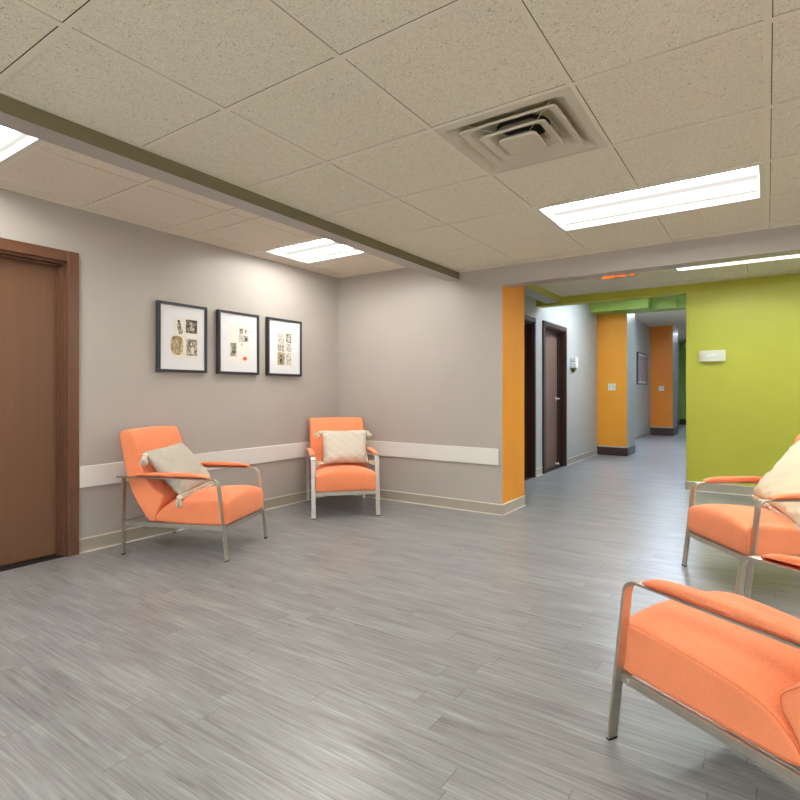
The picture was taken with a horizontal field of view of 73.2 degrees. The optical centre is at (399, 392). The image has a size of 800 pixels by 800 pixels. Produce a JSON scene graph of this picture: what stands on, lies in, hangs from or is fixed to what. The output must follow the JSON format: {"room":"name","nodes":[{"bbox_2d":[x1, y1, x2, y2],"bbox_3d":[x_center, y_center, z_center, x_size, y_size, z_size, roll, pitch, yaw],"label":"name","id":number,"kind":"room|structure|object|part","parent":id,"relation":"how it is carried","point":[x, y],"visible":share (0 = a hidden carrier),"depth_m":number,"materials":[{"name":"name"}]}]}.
{"room":"care facility","nodes":[
{"label":"care facility","id":0,"kind":"room"},
{"bbox_2d":[0,188,337,538],"bbox_3d":[-2.840,-0.328,3.106,0.260,2.900,8.330,0,0,34],"label":"wall","id":1,"kind":"structure","parent":0,"point":[125,267],"depth_m":4.35,"materials":[{"name":"beige paint"}]},
{"bbox_2d":[0,237,78,571],"bbox_3d":[-2.618,0.077,3.289,0.151,2.090,1.182,0,0,34],"label":"door","id":2,"kind":"structure","parent":1,"relation":"in","point":[39,285],"depth_m":3.61,"materials":[{"name":"brown wood"}]},
{"bbox_2d":[156,300,206,372],"bbox_3d":[-1.776,-0.445,4.396,0.040,0.557,0.446,0,0,34],"label":"picture frame","id":3,"kind":"object","parent":1,"relation":"attached to","point":[181,329],"visible":1,"depth_m":4.37,"materials":[{"name":"beige paper"}]},
{"bbox_2d":[171,336,182,354],"bbox_3d":[-1.800,-0.382,4.345,0.002,0.155,0.110,0,0,34],"label":"photograph","id":4,"kind":"object","parent":3,"relation":"attached to","point":[176,341],"depth_m":4.34},
{"bbox_2d":[175,318,182,334],"bbox_3d":[-1.789,-0.534,4.361,0.002,0.130,0.072,0,0,34],"label":"photograph","id":5,"kind":"object","parent":3,"relation":"on","point":[178,321],"depth_m":4.36,"materials":[{"name":"beige paper"}]},
{"bbox_2d":[186,339,196,355],"bbox_3d":[-1.723,-0.372,4.457,0.002,0.135,0.100,0,0,34],"label":"photograph","id":6,"kind":"object","parent":3,"relation":"attached to","point":[191,344],"depth_m":4.45,"materials":[{"name":"beige paper"}]},
{"bbox_2d":[186,320,196,333],"bbox_3d":[-1.725,-0.544,4.455,0.002,0.110,0.105,0,0,34],"label":"photograph","id":7,"kind":"object","parent":3,"relation":"attached to","point":[191,325],"depth_m":4.45},
{"bbox_2d":[79,442,309,487],"bbox_3d":[-1.460,0.591,4.886,0.014,0.152,2.753,0,0,34],"label":"guard","id":8,"kind":"object","parent":1,"relation":"attached to","point":[99,474],"visible":0.51,"depth_m":4.74,"materials":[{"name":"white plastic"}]},
{"bbox_2d":[79,490,324,553],"bbox_3d":[-1.457,1.071,4.885,0.020,0.101,2.753,0,0,34],"label":"baseboard","id":9,"kind":"structure","parent":1,"relation":"attached to","point":[92,543],"depth_m":4.10,"materials":[{"name":"grey plastic"}]},
{"bbox_2d":[216,309,258,374],"bbox_3d":[-1.459,-0.445,4.861,0.040,0.557,0.453,0,0,34],"label":"picture frame","id":10,"kind":"object","parent":1,"relation":"attached to","point":[237,333],"visible":1,"depth_m":4.84,"materials":[{"name":"white paper"}]},
{"bbox_2d":[230,343,235,355],"bbox_3d":[-1.486,-0.385,4.804,0.002,0.120,0.065,0,0,34],"label":"photograph","id":11,"kind":"object","parent":10,"relation":"attached to","point":[232,345],"depth_m":4.80},
{"bbox_2d":[239,335,247,341],"bbox_3d":[-1.421,-0.489,4.899,0.002,0.060,0.105,0,0,34],"label":"photograph","id":12,"kind":"object","parent":10,"relation":"attached to","point":[242,338],"depth_m":4.90},
{"bbox_2d":[265,317,301,375],"bbox_3d":[-1.144,-0.445,5.322,0.040,0.557,0.453,0,0,34],"label":"picture frame","id":13,"kind":"object","parent":1,"relation":"attached to","point":[283,337],"visible":1,"depth_m":5.30,"materials":[{"name":"white paper"}]},
{"bbox_2d":[278,333,283,343],"bbox_3d":[-1.165,-0.527,5.276,0.002,0.105,0.080,0,0,34],"label":"photograph","id":14,"kind":"object","parent":13,"relation":"attached to","point":[280,335],"depth_m":5.27},
{"bbox_2d":[278,352,284,364],"bbox_3d":[-1.165,-0.332,5.276,0.002,0.125,0.090,0,0,34],"label":"photograph","id":15,"kind":"object","parent":13,"relation":"attached to","point":[281,355],"depth_m":5.28},
{"bbox_2d":[286,353,290,365],"bbox_3d":[-1.110,-0.332,5.356,0.002,0.125,0.075,0,0,34],"label":"photograph","id":16,"kind":"object","parent":13,"relation":"attached to","point":[288,355],"depth_m":5.36},
{"bbox_2d":[286,344,290,351],"bbox_3d":[-1.110,-0.445,5.356,0.002,0.080,0.075,0,0,34],"label":"photograph","id":17,"kind":"object","parent":13,"relation":"on","point":[288,346],"depth_m":5.36},
{"bbox_2d":[286,334,290,342],"bbox_3d":[-1.108,-0.539,5.358,0.002,0.090,0.070,0,0,34],"label":"photograph","id":18,"kind":"object","parent":13,"relation":"on","point":[288,336],"depth_m":5.36},
{"bbox_2d":[0,141,405,277],"bbox_3d":[-2.248,-1.315,2.496,1.407,0.067,7.590,0,0,34],"label":"ceiling","id":19,"kind":"structure","parent":0,"point":[48,171],"depth_m":3.69,"materials":[{"name":"tile"}]},
{"bbox_2d":[0,126,43,166],"bbox_3d":[-2.093,-1.304,2.575,1.208,0.051,0.593,0,0,34],"label":"ceiling light","id":20,"kind":"object","parent":19,"relation":"attached to","point":[13,144],"visible":0.26,"depth_m":2.81,"materials":[{"name":"white plastic"}]},
{"bbox_2d":[262,237,364,263],"bbox_3d":[-0.591,-1.304,4.776,1.208,0.051,0.593,0,0,34],"label":"ceiling light","id":21,"kind":"object","parent":19,"relation":"attached to","point":[321,249],"visible":0.5,"depth_m":4.99,"materials":[{"name":"white plastic"}]},
{"bbox_2d":[0,425,799,799],"bbox_3d":[4.726,1.152,8.095,7.217,0.060,25.300,0,0,34],"label":"floor","id":22,"kind":"structure","parent":0,"point":[409,651],"depth_m":2.28,"materials":[{"name":"grey laminate"}]},
{"bbox_2d":[116,426,267,561],"bbox_3d":[-1.502,0.688,3.950,0.849,0.867,0.629,0,0,12],"label":"armchair","id":23,"kind":"object","parent":22,"relation":"on","point":[218,507],"visible":0.78,"depth_m":3.73,"materials":[{"name":"orange fabric"}]},
{"bbox_3d":[-1.920,0.851,3.738,0.012,0.530,0.030,0,0,12],"label":"leg","id":24,"kind":"part","parent":23,"relation":"part of","materials":[{"name":"metal"}]},
{"bbox_3d":[-1.744,0.578,3.999,0.355,0.646,0.550,0,0,12],"label":"backrest","id":25,"kind":"part","parent":23,"relation":"part of","materials":[{"name":"orange fabric"}]},
{"bbox_3d":[-1.608,0.584,3.675,0.720,0.008,0.038,0,0,12],"label":"armrest","id":26,"kind":"part","parent":23,"relation":"part of","materials":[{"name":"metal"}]},
{"bbox_2d":[139,443,215,507],"bbox_3d":[-1.586,0.584,3.912,0.304,0.405,0.620,0,0,10],"label":"throw pillow","id":27,"kind":"object","parent":23,"relation":"on","point":[178,458],"visible":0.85,"depth_m":3.79,"materials":[{"name":"grey fabric"}]},
{"bbox_3d":[-1.487,0.908,3.947,0.778,0.032,0.578,0,0,12],"label":"seat frame","id":28,"kind":"part","parent":23,"relation":"part of","materials":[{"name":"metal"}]},
{"bbox_3d":[-1.368,0.786,3.923,0.546,0.214,0.550,0,0,12],"label":"seat","id":29,"kind":"part","parent":23,"relation":"part of","materials":[{"name":"orange fabric"}]},
{"bbox_3d":[-1.201,0.848,3.592,0.112,0.538,0.038,0,0,12],"label":"leg","id":30,"kind":"part","parent":23,"relation":"part of","materials":[{"name":"metal"}]},
{"bbox_3d":[-1.492,0.584,4.245,0.720,0.008,0.038,0,0,12],"label":"armrest","id":31,"kind":"part","parent":23,"relation":"part of","materials":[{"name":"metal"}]},
{"bbox_3d":[-1.085,0.848,4.162,0.112,0.538,0.038,0,0,12],"label":"leg","id":32,"kind":"part","parent":23,"relation":"part of","materials":[{"name":"metal"}]},
{"bbox_2d":[306,417,379,519],"bbox_3d":[-0.578,0.688,5.241,0.629,0.867,0.849,0,0,-13],"label":"armchair","id":33,"kind":"object","parent":22,"relation":"on","point":[335,479],"visible":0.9,"depth_m":4.91,"materials":[{"name":"fabric"}]},
{"bbox_3d":[-0.946,0.851,5.532,0.030,0.530,0.012,0,0,-13],"label":"leg","id":34,"kind":"part","parent":33,"relation":"part of","materials":[{"name":"metal"}]},
{"bbox_3d":[-0.777,0.848,4.817,0.038,0.538,0.112,0,0,-13],"label":"leg","id":35,"kind":"part","parent":33,"relation":"part of","materials":[{"name":"metal"}]},
{"bbox_3d":[-0.635,0.578,5.481,0.550,0.646,0.355,0,0,-13],"label":"backrest","id":36,"kind":"part","parent":33,"relation":"part of","materials":[{"name":"orange fabric"}]},
{"bbox_3d":[-0.574,0.908,5.226,0.578,0.032,0.778,0,0,-13],"label":"seat frame","id":37,"kind":"part","parent":33,"relation":"part of","materials":[{"name":"metal"}]},
{"bbox_2d":[314,430,374,466],"bbox_3d":[-0.543,0.547,5.319,0.603,0.343,0.227,0,0,-10],"label":"throw pillow","id":38,"kind":"object","parent":33,"relation":"on","point":[339,446],"visible":0.99,"depth_m":5.26,"materials":[{"name":"grey fabric"}]},
{"bbox_3d":[-0.546,0.786,5.108,0.550,0.214,0.546,0,0,-13],"label":"seat","id":39,"kind":"part","parent":33,"relation":"part of","materials":[{"name":"orange fabric"}]},
{"bbox_3d":[-0.210,0.848,4.951,0.038,0.538,0.112,0,0,-13],"label":"leg","id":40,"kind":"part","parent":33,"relation":"part of","materials":[{"name":"metal"}]},
{"bbox_2d":[597,313,635,455],"bbox_3d":[3.986,-0.358,9.910,0.524,2.960,0.694,0,0,34],"label":"wall pier","id":41,"kind":"object","parent":22,"relation":"on","point":[615,332],"visible":0.88,"depth_m":9.66,"materials":[{"name":"orange paint"}]},
{"bbox_2d":[608,384,614,389],"bbox_3d":[3.789,-0.100,9.634,0.125,0.120,0.012,0,0,34],"label":"light switch","id":42,"kind":"object","parent":41,"relation":"attached to","point":[610,386],"visible":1,"depth_m":9.63,"materials":[{"name":"white plastic"}]},
{"bbox_2d":[650,325,677,435],"bbox_3d":[7.102,-0.358,14.455,0.549,2.960,0.914,0,0,34],"label":"wall pier","id":43,"kind":"object","parent":22,"relation":"on","point":[663,339],"visible":0.85,"depth_m":14.11,"materials":[{"name":"orange paint"}]},
{"bbox_2d":[606,554,799,788],"bbox_3d":[1.131,0.688,1.497,0.629,0.867,0.849,0,0,-26],"label":"armchair","id":44,"kind":"object","parent":22,"relation":"on","point":[732,659],"visible":1,"depth_m":1.49,"materials":[{"name":"fabric"}]},
{"bbox_3d":[0.710,0.848,1.701,0.038,0.538,0.112,0,0,-26],"label":"leg","id":45,"kind":"part","parent":44,"relation":"part of","materials":[{"name":"metal"}]},
{"bbox_3d":[1.124,0.908,1.511,0.578,0.032,0.778,0,0,-26],"label":"seat frame","id":46,"kind":"part","parent":44,"relation":"part of","materials":[{"name":"metal"}]},
{"bbox_3d":[1.072,0.786,1.620,0.550,0.214,0.546,0,0,-26],"label":"seat","id":47,"kind":"part","parent":44,"relation":"part of","materials":[{"name":"orange fabric"}]},
{"bbox_3d":[0.890,0.584,1.326,0.038,0.008,0.720,0,0,-26],"label":"armrest","id":48,"kind":"part","parent":44,"relation":"part of","materials":[{"name":"fabric"}]},
{"bbox_3d":[1.234,0.848,1.953,0.038,0.538,0.112,0,0,-26],"label":"leg","id":49,"kind":"part","parent":44,"relation":"part of","materials":[{"name":"metal"}]},
{"bbox_3d":[1.415,0.584,1.579,0.038,0.008,0.720,0,0,-26],"label":"armrest","id":50,"kind":"part","parent":44,"relation":"part of","materials":[{"name":"fabric"}]},
{"bbox_3d":[1.238,0.578,1.274,0.550,0.646,0.355,0,0,-26],"label":"backrest","id":51,"kind":"part","parent":44,"relation":"part of","materials":[{"name":"orange fabric"}]},
{"bbox_2d":[682,434,799,598],"bbox_3d":[2.272,0.688,3.215,0.849,0.867,0.629,0,0,-3],"label":"armchair","id":52,"kind":"object","parent":22,"relation":"on","point":[738,531],"visible":0.82,"depth_m":3.03,"materials":[{"name":"fabric"}]},
{"bbox_3d":[1.890,0.848,3.485,0.112,0.538,0.038,0,0,-3],"label":"leg","id":53,"kind":"part","parent":52,"relation":"part of","materials":[{"name":"metal"}]},
{"bbox_3d":[2.305,0.584,3.508,0.720,0.008,0.038,0,0,-3],"label":"armrest","id":54,"kind":"part","parent":52,"relation":"part of","materials":[{"name":"metal"}]},
{"bbox_3d":[2.256,0.908,3.214,0.778,0.032,0.578,0,0,-3],"label":"seat frame","id":55,"kind":"part","parent":52,"relation":"part of","materials":[{"name":"metal"}]},
{"bbox_3d":[2.135,0.786,3.207,0.546,0.214,0.550,0,0,-3],"label":"seat","id":56,"kind":"part","parent":52,"relation":"part of","materials":[{"name":"orange fabric"}]},
{"bbox_3d":[1.921,0.848,2.904,0.112,0.538,0.038,0,0,-3],"label":"leg","id":57,"kind":"part","parent":52,"relation":"part of","materials":[{"name":"metal"}]},
{"bbox_2d":[750,440,799,531],"bbox_3d":[2.341,0.510,3.090,0.334,0.499,0.620,0,0,6],"label":"throw pillow","id":58,"kind":"object","parent":52,"relation":"on","point":[784,477],"visible":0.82,"depth_m":3.17,"materials":[{"name":"beige fabric"}]},
{"bbox_3d":[2.518,0.578,3.228,0.355,0.646,0.550,0,0,-3],"label":"backrest","id":59,"kind":"part","parent":52,"relation":"part of","materials":[{"name":"orange fabric"}]},
{"bbox_3d":[2.337,0.584,2.926,0.720,0.008,0.038,0,0,-3],"label":"armrest","id":60,"kind":"part","parent":52,"relation":"part of","materials":[{"name":"metal"}]},
{"bbox_2d":[0,0,799,272],"bbox_3d":[0.535,-1.185,0.598,5.090,0.067,7.590,0,0,34],"label":"ceiling","id":61,"kind":"structure","parent":0,"point":[331,110],"depth_m":2.06,"materials":[{"name":"tile"}]},
{"bbox_2d":[0,94,459,280],"bbox_3d":[-1.621,-1.280,2.069,0.130,0.395,7.590,0,0,34],"label":"beam","id":62,"kind":"structure","parent":61,"relation":"attached to","point":[15,115],"depth_m":2.75,"materials":[{"name":"beige paint"}]},
{"bbox_2d":[433,87,607,175],"bbox_3d":[0.559,-1.244,2.443,0.596,0.240,0.596,0,0,34],"label":"ceiling vent","id":63,"kind":"object","parent":61,"relation":"in","point":[570,132],"visible":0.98,"depth_m":2.42,"materials":[{"name":"cream metal"},{"name":"dark painted metal"}]},
{"bbox_3d":[0.559,-1.140,2.443,0.172,0.032,0.172,0,0,34],"label":"plate","id":64,"kind":"part","parent":63,"relation":"part of","materials":[{"name":"beige metal"}]},
{"bbox_2d":[533,160,765,231],"bbox_3d":[1.499,-1.175,3.279,1.208,0.051,0.598,0,0,34],"label":"ceiling light","id":65,"kind":"object","parent":61,"relation":"attached to","point":[746,183],"visible":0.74,"depth_m":3.29,"materials":[{"name":"white plastic"}]},
{"bbox_2d":[502,221,799,287],"bbox_3d":[2.901,-1.230,3.674,4.650,0.495,0.160,0,0,34],"label":"beam","id":66,"kind":"structure","parent":61,"relation":"attached to","point":[780,241],"depth_m":4.18,"materials":[{"name":"beige paint"}]},
{"bbox_2d":[338,266,523,503],"bbox_3d":[0.275,-0.178,5.696,1.967,2.600,0.540,0,0,34],"label":"wall","id":67,"kind":"structure","parent":0,"point":[423,358],"depth_m":5.33,"materials":[{"name":"beige paint"}]},
{"bbox_2d":[355,489,502,515],"bbox_3d":[0.124,1.071,5.460,1.967,0.101,0.020,0,0,34],"label":"baseboard","id":68,"kind":"structure","parent":67,"relation":"attached to","point":[429,500],"depth_m":5.27,"materials":[{"name":"grey plastic"}]},
{"bbox_2d":[366,440,497,464],"bbox_3d":[0.110,0.591,5.473,1.915,0.152,0.014,0,0,34],"label":"guard","id":69,"kind":"object","parent":67,"relation":"attached to","point":[489,456],"visible":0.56,"depth_m":5.29,"materials":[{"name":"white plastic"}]},
{"bbox_2d":[502,495,525,515],"bbox_3d":[1.093,1.071,5.132,0.020,0.101,0.549,0,0,34],"label":"baseboard","id":70,"kind":"structure","parent":67,"relation":"attached to","point":[517,503],"depth_m":5.11,"materials":[{"name":"grey plastic"}]},
{"bbox_2d":[524,295,678,468],"bbox_3d":[5.428,-0.428,12.718,0.260,3.100,16.870,0,0,34],"label":"wall","id":71,"kind":"structure","parent":0,"point":[581,325],"depth_m":8.91,"materials":[{"name":"grey paint"}]},
{"bbox_2d":[524,314,535,480],"bbox_3d":[1.447,0.067,6.773,0.186,2.110,1.020,0,0,34],"label":"door","id":72,"kind":"structure","parent":71,"relation":"in","point":[529,322],"depth_m":7.11,"materials":[{"name":"black wood"}]},
{"bbox_2d":[536,467,542,476],"bbox_3d":[1.883,1.071,7.274,0.020,0.101,0.260,0,0,34],"label":"baseboard","id":73,"kind":"structure","parent":71,"relation":"in","point":[538,470],"depth_m":7.27,"materials":[{"name":"grey plastic"}]},
{"bbox_2d":[542,320,566,473],"bbox_3d":[2.198,0.065,7.864,0.176,2.115,1.040,0,0,34],"label":"door","id":74,"kind":"structure","parent":71,"relation":"in","point":[554,336],"depth_m":8.10,"materials":[{"name":"brown wood"}]},
{"bbox_2d":[570,357,577,372],"bbox_3d":[2.733,-0.430,8.450,0.100,0.235,0.124,0,0,34],"label":"soap dispenser","id":75,"kind":"object","parent":71,"relation":"attached to","point":[573,365],"visible":1,"depth_m":8.41,"materials":[{"name":"white plastic"}]},
{"bbox_2d":[567,449,597,465],"bbox_3d":[3.069,1.071,9.013,0.020,0.101,1.810,0,0,34],"label":"baseboard","id":76,"kind":"structure","parent":71,"relation":"attached to","point":[592,453],"depth_m":8.93,"materials":[{"name":"grey plastic"}]},
{"bbox_2d":[636,352,646,384],"bbox_3d":[5.925,-0.581,13.178,0.040,0.775,1.150,0,0,34],"label":"picture frame","id":77,"kind":"object","parent":71,"relation":"attached to","point":[641,358],"visible":1,"depth_m":13.08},
{"bbox_2d":[635,431,650,440],"bbox_3d":[5.298,1.071,12.280,0.020,0.101,4.700,0,0,34],"label":"baseboard","id":78,"kind":"structure","parent":71,"relation":"attached to","point":[646,434],"depth_m":13.30,"materials":[{"name":"grey plastic"}]},
{"bbox_2d":[536,282,685,307],"bbox_3d":[2.481,-1.466,6.854,2.083,0.625,0.160,0,0,34],"label":"beam","id":79,"kind":"structure","parent":0,"point":[675,290],"depth_m":6.62,"materials":[{"name":"green paint"}]},
{"bbox_2d":[635,310,685,342],"bbox_3d":[7.475,-1.770,13.906,1.783,0.067,11.000,0,0,34],"label":"ceiling","id":80,"kind":"structure","parent":0,"point":[677,318],"depth_m":12.81,"materials":[{"name":"paint"}]},
{"bbox_2d":[590,295,685,315],"bbox_3d":[4.211,-1.588,9.123,1.783,0.380,0.580,0,0,34],"label":"bulkhead","id":81,"kind":"object","parent":80,"relation":"attached to","point":[669,303],"visible":0.47,"depth_m":9.05,"materials":[{"name":"green paint"}]},
{"bbox_2d":[537,258,799,296],"bbox_3d":[3.485,-1.282,4.722,4.865,0.067,2.230,0,0,34],"label":"ceiling","id":82,"kind":"structure","parent":0,"point":[668,277],"depth_m":5.90,"materials":[{"name":"tile"}]},
{"bbox_2d":[524,285,561,303],"bbox_3d":[1.498,-1.278,6.308,0.205,0.200,1.850,0,0,34],"label":"soffit","id":83,"kind":"structure","parent":82,"relation":"attached to","point":[536,292],"depth_m":6.57,"materials":[{"name":"green paint"}]},
{"bbox_2d":[601,273,640,279],"bbox_3d":[2.137,-1.181,5.200,0.389,0.138,0.060,0,0,34],"label":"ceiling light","id":84,"kind":"object","parent":82,"relation":"hanging from","point":[632,274],"visible":0.24,"depth_m":5.20,"materials":[{"name":"orange plastic"}]},
{"bbox_2d":[674,254,799,271],"bbox_3d":[3.174,-1.272,4.971,1.208,0.051,0.598,0,0,34],"label":"ceiling light","id":85,"kind":"object","parent":82,"relation":"attached to","point":[795,255],"visible":0.26,"depth_m":5.22,"materials":[{"name":"white plastic"}]},
{"bbox_2d":[679,343,685,419],"bbox_3d":[10.598,-0.428,18.555,2.103,3.100,0.200,0,0,34],"label":"wall","id":86,"kind":"structure","parent":0,"point":[682,346],"depth_m":18.90,"materials":[{"name":"green paint"}]},
{"bbox_2d":[680,419,685,424],"bbox_3d":[10.573,1.026,18.438,1.773,0.191,0.020,0,0,34],"label":"baseboard","id":87,"kind":"structure","parent":86,"relation":"attached to","point":[682,421],"depth_m":18.88,"materials":[{"name":"brown plastic"}]},
{"bbox_2d":[686,273,799,486],"bbox_3d":[4.838,-0.328,5.246,3.622,2.900,0.160,0,0,34],"label":"wall","id":88,"kind":"structure","parent":0,"point":[743,410],"depth_m":5.90,"materials":[{"name":"paint"}]},
{"bbox_2d":[699,350,725,361],"bbox_3d":[3.497,-0.412,6.030,0.256,0.122,0.056,0,0,34],"label":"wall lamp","id":89,"kind":"object","parent":88,"relation":"attached to","point":[708,355],"visible":1,"depth_m":6.01,"materials":[{"name":"beige plastic"}]},
{"bbox_2d":[685,481,754,495],"bbox_3d":[4.700,1.069,5.231,3.432,0.105,0.020,0,0,34],"label":"baseboard","id":90,"kind":"structure","parent":88,"relation":"attached to","point":[713,488],"depth_m":5.99,"materials":[{"name":"grey plastic"}]}
]}

